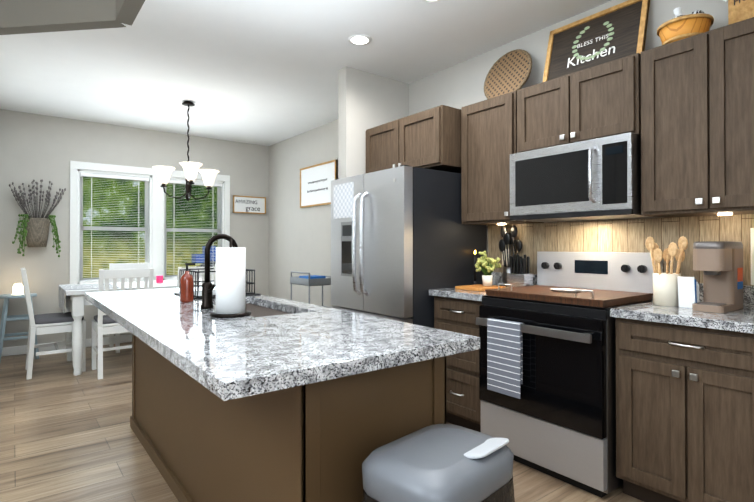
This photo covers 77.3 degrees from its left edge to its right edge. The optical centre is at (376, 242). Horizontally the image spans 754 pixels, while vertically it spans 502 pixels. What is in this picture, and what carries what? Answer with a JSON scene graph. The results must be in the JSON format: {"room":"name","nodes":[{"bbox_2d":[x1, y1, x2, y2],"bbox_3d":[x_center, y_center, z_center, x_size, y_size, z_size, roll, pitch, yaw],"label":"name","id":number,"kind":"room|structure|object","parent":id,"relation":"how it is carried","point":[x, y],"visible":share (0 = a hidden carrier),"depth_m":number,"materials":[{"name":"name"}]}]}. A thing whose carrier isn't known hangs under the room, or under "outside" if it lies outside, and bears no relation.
{"room":"kitchen and dining room","nodes":[
{"label":"kitchen and dining room","id":0,"kind":"room"},
{"bbox_2d":[0,0,144,34],"bbox_3d":[-0.117,-1.842,0.477,0.887,0.682,7.923,0,0,-38],"label":"fascia","id":1,"kind":"object","parent":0,"point":[26,16],"visible":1,"depth_m":3.20,"materials":[{"name":"white paint"}]},
{"bbox_2d":[0,109,268,347],"bbox_3d":[-2.976,-0.106,6.153,3.540,2.720,0.120,0,0,-38],"label":"wall","id":2,"kind":"structure","parent":0,"point":[39,147],"depth_m":5.54,"materials":[{"name":"paint"}]},
{"bbox_2d":[9,179,65,256],"bbox_3d":[-3.819,-0.276,5.314,0.528,0.882,0.169,0,0,-38],"label":"wall basket","id":3,"kind":"object","parent":2,"relation":"attached to","point":[35,230],"visible":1,"depth_m":5.30,"materials":[{"name":"grey wicker"}]},
{"bbox_2d":[1,334,131,356],"bbox_3d":[-2.934,1.206,6.089,3.300,0.095,0.016,0,0,-38],"label":"baseboard","id":4,"kind":"structure","parent":2,"relation":"attached to","point":[14,350],"depth_m":5.42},
{"bbox_2d":[70,161,229,283],"bbox_3d":[-2.890,-0.181,6.181,1.960,1.570,0.160,0,0,-38],"label":"window","id":5,"kind":"structure","parent":2,"relation":"in","point":[155,197],"depth_m":6.11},
{"bbox_2d":[80,172,221,281],"bbox_3d":[-2.890,-0.186,6.181,1.710,1.316,0.049,0,0,-38],"label":"window blinds","id":6,"kind":"object","parent":5,"relation":"attached to","point":[91,175],"visible":0.75,"depth_m":6.07,"materials":[{"name":"white plastic"}]},
{"bbox_2d":[233,195,265,213],"bbox_3d":[-1.869,-0.556,6.914,0.500,0.250,0.026,0,0,-38],"label":"sign","id":7,"kind":"object","parent":2,"relation":"attached to","point":[249,204],"visible":1,"depth_m":6.91,"materials":[{"name":"white paper"}]},
{"bbox_2d":[269,120,337,306],"bbox_3d":[-0.599,-0.108,5.872,0.120,2.720,3.470,0,0,-38],"label":"wall","id":8,"kind":"structure","parent":0,"point":[299,239],"depth_m":6.39,"materials":[{"name":"paint"}]},
{"bbox_2d":[300,159,337,207],"bbox_3d":[-0.749,-0.727,5.943,0.028,0.520,0.880,0,0,-38],"label":"framed wall art","id":9,"kind":"object","parent":8,"relation":"attached to","point":[315,184],"visible":1,"depth_m":5.94,"materials":[{"name":"white paper"}]},
{"bbox_2d":[0,0,611,145],"bbox_3d":[0.126,-1.532,2.145,3.540,0.080,10.270,0,0,-38],"label":"ceiling","id":10,"kind":"structure","parent":0,"point":[261,72],"depth_m":3.75,"materials":[{"name":"paint"}]},
{"bbox_2d":[152,101,219,200],"bbox_3d":[-1.927,-0.954,4.903,0.668,1.039,0.644,0,0,-38],"label":"chandelier","id":11,"kind":"object","parent":10,"relation":"hanging from","point":[191,169],"visible":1,"depth_m":4.90,"materials":[{"name":"white glass"}]},
{"bbox_2d":[348,34,370,44],"bbox_3d":[-0.125,-1.479,3.436,0.170,0.008,0.170,0,0,-38],"label":"recessed light","id":12,"kind":"object","parent":10,"relation":"in","point":[359,39],"visible":1,"depth_m":3.42,"materials":[{"name":"white plastic"}]},
{"bbox_2d":[0,342,643,501],"bbox_3d":[-1.338,1.251,1.078,7.600,0.060,10.600,0,0,-38],"label":"floor","id":13,"kind":"structure","parent":0,"point":[66,435],"depth_m":2.87,"materials":[{"name":"brown wood"}]},
{"bbox_2d":[0,293,38,362],"bbox_3d":[-3.881,0.903,5.093,0.372,0.692,0.372,0,0,-38],"label":"stool","id":14,"kind":"object","parent":13,"relation":"on","point":[5,317],"visible":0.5,"depth_m":4.96,"materials":[{"name":"paint"}]},
{"bbox_2d":[13,282,22,294],"bbox_3d":[-3.881,0.493,5.096,0.092,0.127,0.092,0,0,-38],"label":"light","id":15,"kind":"object","parent":14,"relation":"on","point":[17,288],"visible":1,"depth_m":5.07,"materials":[{"name":"white"}]},
{"bbox_2d":[20,267,85,379],"bbox_3d":[-3.153,0.743,4.583,0.502,1.003,0.460,0,0,-38],"label":"dining chair","id":16,"kind":"object","parent":13,"relation":"on","point":[48,323],"visible":0.75,"depth_m":4.41,"materials":[{"name":"wood"}]},
{"bbox_2d":[91,268,153,379],"bbox_3d":[-2.474,0.743,4.581,0.460,1.003,0.502,0,0,-38],"label":"dining chair","id":17,"kind":"object","parent":13,"relation":"on","point":[103,323],"visible":0.54,"depth_m":4.39,"materials":[{"name":"wood"}]},
{"bbox_2d":[109,263,150,352],"bbox_3d":[-2.921,0.751,5.667,0.460,1.003,0.502,0,0,-38],"label":"dining chair","id":18,"kind":"object","parent":13,"relation":"on","point":[127,266],"visible":0.1,"depth_m":5.76,"materials":[{"name":"wood"}]},
{"bbox_2d":[58,275,213,375],"bbox_3d":[-2.505,0.804,5.121,1.548,0.886,0.900,0,0,-38],"label":"dining table","id":19,"kind":"object","parent":13,"relation":"on","point":[76,301],"visible":0.42,"depth_m":4.46,"materials":[{"name":"white wood"}]},
{"bbox_2d":[177,267,214,287],"bbox_3d":[-1.962,0.746,5.002,0.460,1.003,0.502,0,-1,-43],"label":"dining chair","id":20,"kind":"object","parent":13,"relation":"on","point":[203,275],"visible":0.06,"depth_m":4.80,"materials":[{"name":"wood"}]},
{"bbox_2d":[130,303,445,501],"bbox_3d":[-0.700,0.792,2.408,0.588,0.876,2.376,0,0,-38],"label":"kitchen island","id":21,"kind":"object","parent":13,"relation":"on","point":[271,399],"depth_m":1.57,"materials":[{"name":"wood"}]},
{"bbox_2d":[85,287,456,402],"bbox_3d":[-0.808,0.333,2.246,0.740,0.040,2.510,0,0,-38],"label":"island countertop","id":22,"kind":"structure","parent":21,"relation":"on","point":[245,357],"depth_m":1.47,"materials":[{"name":"grey stone"}]},
{"bbox_2d":[180,263,194,302],"bbox_3d":[-1.010,0.211,2.514,0.074,0.206,0.068,0,0,-38],"label":"soap dispenser","id":23,"kind":"object","parent":22,"relation":"on","point":[187,287],"visible":1,"depth_m":2.49,"materials":[{"name":"red plastic"}]},
{"bbox_2d":[201,234,237,308],"bbox_3d":[-0.738,0.135,2.261,0.187,0.356,0.133,0,0,-38],"label":"faucet","id":24,"kind":"object","parent":22,"relation":"on","point":[208,287],"visible":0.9,"depth_m":2.24,"materials":[{"name":"black metal"}]},
{"bbox_2d":[210,239,250,317],"bbox_3d":[-0.632,0.147,2.036,0.170,0.329,0.170,0,0,-38],"label":"paper towel holder","id":25,"kind":"object","parent":22,"relation":"on","point":[230,281],"visible":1,"depth_m":1.98,"materials":[{"name":"white paper"}]},
{"bbox_2d":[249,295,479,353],"bbox_3d":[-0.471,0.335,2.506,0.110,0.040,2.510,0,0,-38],"label":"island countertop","id":26,"kind":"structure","parent":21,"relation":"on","point":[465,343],"depth_m":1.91,"materials":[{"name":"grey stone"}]},
{"bbox_2d":[174,263,260,298],"bbox_3d":[-0.987,0.212,2.904,0.400,0.209,0.390,0,0,-38],"label":"dish rack","id":27,"kind":"object","parent":26,"relation":"on","point":[198,294],"visible":0.31,"depth_m":2.87,"materials":[{"name":"black metal wire"},{"name":"ceramic"}]},
{"bbox_2d":[290,271,330,307],"bbox_3d":[-0.661,0.778,5.130,0.420,0.938,0.444,0,0,-38],"label":"utility cart","id":28,"kind":"object","parent":13,"relation":"on","point":[309,280],"visible":0.31,"depth_m":4.97,"materials":[{"name":"metal"}]},
{"bbox_2d":[331,165,486,327],"bbox_3d":[0.205,0.360,3.706,0.912,1.757,0.910,0,0,-38],"label":"refrigerator","id":29,"kind":"object","parent":13,"relation":"on","point":[404,239],"visible":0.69,"depth_m":3.34,"materials":[{"name":"silver metal"}]},
{"bbox_2d":[362,424,514,501],"bbox_3d":[0.169,0.877,1.257,0.397,0.690,0.292,0,-1,-45],"label":"trash can","id":30,"kind":"object","parent":13,"relation":"on","point":[443,463],"visible":1,"depth_m":1.18,"materials":[{"name":"grey plastic"}]},
{"bbox_2d":[434,296,482,431],"bbox_3d":[0.753,0.798,3.236,0.650,0.875,0.470,0,0,-38],"label":"base cabinet","id":31,"kind":"object","parent":13,"relation":"on","point":[463,404],"visible":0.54,"depth_m":3.04,"materials":[{"name":"brown wood"}]},
{"bbox_2d":[429,272,536,301],"bbox_3d":[0.754,0.290,3.241,0.645,0.140,0.476,0,0,-38],"label":"countertop","id":32,"kind":"structure","parent":31,"relation":"on","point":[465,294],"depth_m":3.12,"materials":[{"name":"stone"}]},
{"bbox_2d":[455,284,505,290],"bbox_3d":[0.717,0.310,3.266,0.300,0.018,0.250,0,0,-38],"label":"cutting board","id":33,"kind":"object","parent":32,"relation":"on","point":[478,287],"visible":0.79,"depth_m":3.20,"materials":[{"name":"orange wood"}]},
{"bbox_2d":[472,250,476,284],"bbox_3d":[0.725,0.186,3.485,0.064,0.270,0.062,0,0,-38],"label":"candle","id":34,"kind":"object","parent":33,"relation":"on","point":[475,272],"visible":0.71,"depth_m":3.48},
{"bbox_2d":[475,251,500,285],"bbox_3d":[0.773,0.177,3.291,0.182,0.247,0.175,0,0,-38],"label":"potted plant","id":35,"kind":"object","parent":33,"relation":"on","point":[486,268],"visible":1,"depth_m":3.26,"materials":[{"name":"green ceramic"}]},
{"bbox_2d":[499,225,521,287],"bbox_3d":[0.949,0.097,3.358,0.148,0.445,0.148,0,0,-38],"label":"utensil holder","id":36,"kind":"object","parent":32,"relation":"on","point":[508,238],"visible":0.79,"depth_m":3.34,"materials":[{"name":"silver metal"}]},
{"bbox_2d":[507,254,532,287],"bbox_3d":[0.974,0.199,3.212,0.100,0.239,0.140,0,0,-38],"label":"knife block","id":37,"kind":"object","parent":32,"relation":"on","point":[518,276],"visible":1,"depth_m":3.18,"materials":[{"name":"silver metal"}]},
{"bbox_2d":[476,252,662,497],"bbox_3d":[1.081,0.644,2.708,0.742,1.175,0.748,0,0,-38],"label":"range","id":38,"kind":"object","parent":13,"relation":"on","point":[557,420],"visible":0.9,"depth_m":2.46,"materials":[{"name":"silver metal"}]},
{"bbox_2d":[487,318,523,398],"bbox_3d":[0.703,0.629,2.608,0.036,0.403,0.235,0,0,-38],"label":"towel","id":39,"kind":"object","parent":38,"relation":"hanging from","point":[505,357],"visible":0.92,"depth_m":2.58,"materials":[{"name":"grey fabric"}]},
{"bbox_2d":[616,318,753,501],"bbox_3d":[1.556,0.791,2.196,0.650,0.875,0.618,0,0,-38],"label":"base cabinet","id":40,"kind":"object","parent":13,"relation":"on","point":[684,413],"visible":0.98,"depth_m":2.03,"materials":[{"name":"brown wood"}]},
{"bbox_2d":[610,283,753,333],"bbox_3d":[1.557,0.283,2.202,0.645,0.140,0.622,0,0,-38],"label":"countertop","id":41,"kind":"structure","parent":40,"relation":"on","point":[741,320],"depth_m":2.08,"materials":[{"name":"stone"}]},
{"bbox_2d":[645,236,687,306],"bbox_3d":[1.458,0.140,2.371,0.151,0.346,0.185,0,0,-38],"label":"utensil crock","id":42,"kind":"object","parent":41,"relation":"on","point":[665,289],"visible":0.98,"depth_m":2.33,"materials":[{"name":"white ceramic"}]},
{"bbox_2d":[677,276,698,307],"bbox_3d":[1.505,0.238,2.279,0.058,0.150,0.073,0,0,-38],"label":"papers","id":43,"kind":"object","parent":41,"relation":"on","point":[688,292],"visible":0.85,"depth_m":2.26,"materials":[{"name":"white paper"}]},
{"bbox_2d":[692,241,742,312],"bbox_3d":[1.608,0.153,2.220,0.310,0.318,0.126,0,0,-38],"label":"coffee maker","id":44,"kind":"object","parent":41,"relation":"on","point":[719,264],"visible":1,"depth_m":2.17,"materials":[{"name":"beige plastic"}]},
{"bbox_2d":[338,66,408,178],"bbox_3d":[0.041,-0.118,4.250,0.850,2.720,0.120,0,0,-38],"label":"wall","id":45,"kind":"structure","parent":0,"point":[366,100],"depth_m":4.04,"materials":[{"name":"paint"}]},
{"bbox_2d":[409,0,747,285],"bbox_3d":[2.433,-0.135,1.726,0.150,2.720,6.800,0,0,-38],"label":"wall","id":46,"kind":"structure","parent":0,"point":[459,85],"depth_m":3.47,"materials":[{"name":"paint"}]},
{"bbox_2d":[366,105,460,172],"bbox_3d":[0.366,-0.763,3.837,0.541,0.425,0.910,0,0,-38],"label":"upper cabinet","id":47,"kind":"object","parent":46,"relation":"attached to","point":[429,138],"visible":0.77,"depth_m":3.52,"materials":[{"name":"brown wood"}]},
{"bbox_2d":[461,91,543,224],"bbox_3d":[0.867,-0.559,3.333,0.361,0.862,0.470,0,0,-38],"label":"upper cabinet","id":48,"kind":"object","parent":46,"relation":"attached to","point":[488,137],"visible":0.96,"depth_m":3.23,"materials":[{"name":"brown wood"}]},
{"bbox_2d":[484,49,531,98],"bbox_3d":[0.922,-1.185,3.345,0.132,0.385,0.402,0,0,-38],"label":"woven tray","id":49,"kind":"object","parent":48,"relation":"on","point":[509,72],"visible":0.81,"depth_m":3.33,"materials":[{"name":"beige wicker"}]},
{"bbox_2d":[517,53,640,152],"bbox_3d":[1.246,-0.780,2.845,0.361,0.425,0.752,0,0,-38],"label":"upper cabinet","id":50,"kind":"object","parent":46,"relation":"attached to","point":[600,101],"visible":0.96,"depth_m":2.69,"materials":[{"name":"brown wood"}]},
{"bbox_2d":[510,132,655,221],"bbox_3d":[1.209,-0.354,2.814,0.452,0.421,0.748,0,0,-38],"label":"microwave","id":51,"kind":"object","parent":50,"relation":"attached to","point":[595,179],"visible":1,"depth_m":2.64,"materials":[{"name":"silver metal"}]},
{"bbox_2d":[543,0,649,81],"bbox_3d":[1.323,-1.209,2.897,0.135,0.425,0.620,0,0,-38],"label":"kitchen sign","id":52,"kind":"object","parent":50,"relation":"on","point":[618,31],"visible":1,"depth_m":2.87,"materials":[{"name":"brown wood"}]},
{"bbox_2d":[488,214,753,285],"bbox_3d":[1.427,0.147,2.888,0.013,0.572,1.864,0,0,-38],"label":"backsplash","id":53,"kind":"structure","parent":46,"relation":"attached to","point":[628,235],"depth_m":2.79,"materials":[{"name":"beige wood"}]},
{"bbox_2d":[750,228,753,284],"bbox_3d":[1.903,0.039,2.244,0.022,0.335,0.200,0,0,-38],"label":"sign","id":54,"kind":"object","parent":53,"relation":"attached to","point":[752,253],"visible":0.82,"depth_m":2.31,"materials":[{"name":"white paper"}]},
{"bbox_2d":[641,17,753,217],"bbox_3d":[1.670,-0.565,2.293,0.361,0.862,0.618,0,0,-38],"label":"upper cabinet","id":55,"kind":"object","parent":46,"relation":"attached to","point":[697,124],"visible":1,"depth_m":2.23,"materials":[{"name":"brown wood"}]},
{"bbox_2d":[657,7,713,44],"bbox_3d":[1.585,-1.116,2.429,0.246,0.240,0.246,0,0,-38],"label":"bowl","id":56,"kind":"object","parent":55,"relation":"on","point":[679,26],"visible":0.69,"depth_m":2.35,"materials":[{"name":"brown wood"}]},
{"bbox_2d":[723,0,753,24],"bbox_3d":[1.765,-1.181,2.228,0.026,0.366,0.302,0,0,-18],"label":"house","id":57,"kind":"object","parent":55,"relation":"on","point":[740,10],"visible":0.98,"depth_m":2.26,"materials":[{"name":"brown wood"}]},
{"label":"outside","id":58,"kind":"structure","parent":0,"visible":0},
{"bbox_2d":[83,177,217,277],"bbox_3d":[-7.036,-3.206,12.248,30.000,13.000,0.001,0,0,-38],"label":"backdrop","id":59,"kind":"structure","parent":58,"point":[202,222],"depth_m":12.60,"materials":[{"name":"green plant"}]},
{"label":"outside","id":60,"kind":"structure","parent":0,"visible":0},
{"bbox_2d":[192,246,215,266],"bbox_3d":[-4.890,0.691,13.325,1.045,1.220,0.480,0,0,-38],"label":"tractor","id":61,"kind":"object","parent":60,"point":[202,255],"visible":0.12,"depth_m":13.21,"materials":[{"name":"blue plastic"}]}
]}

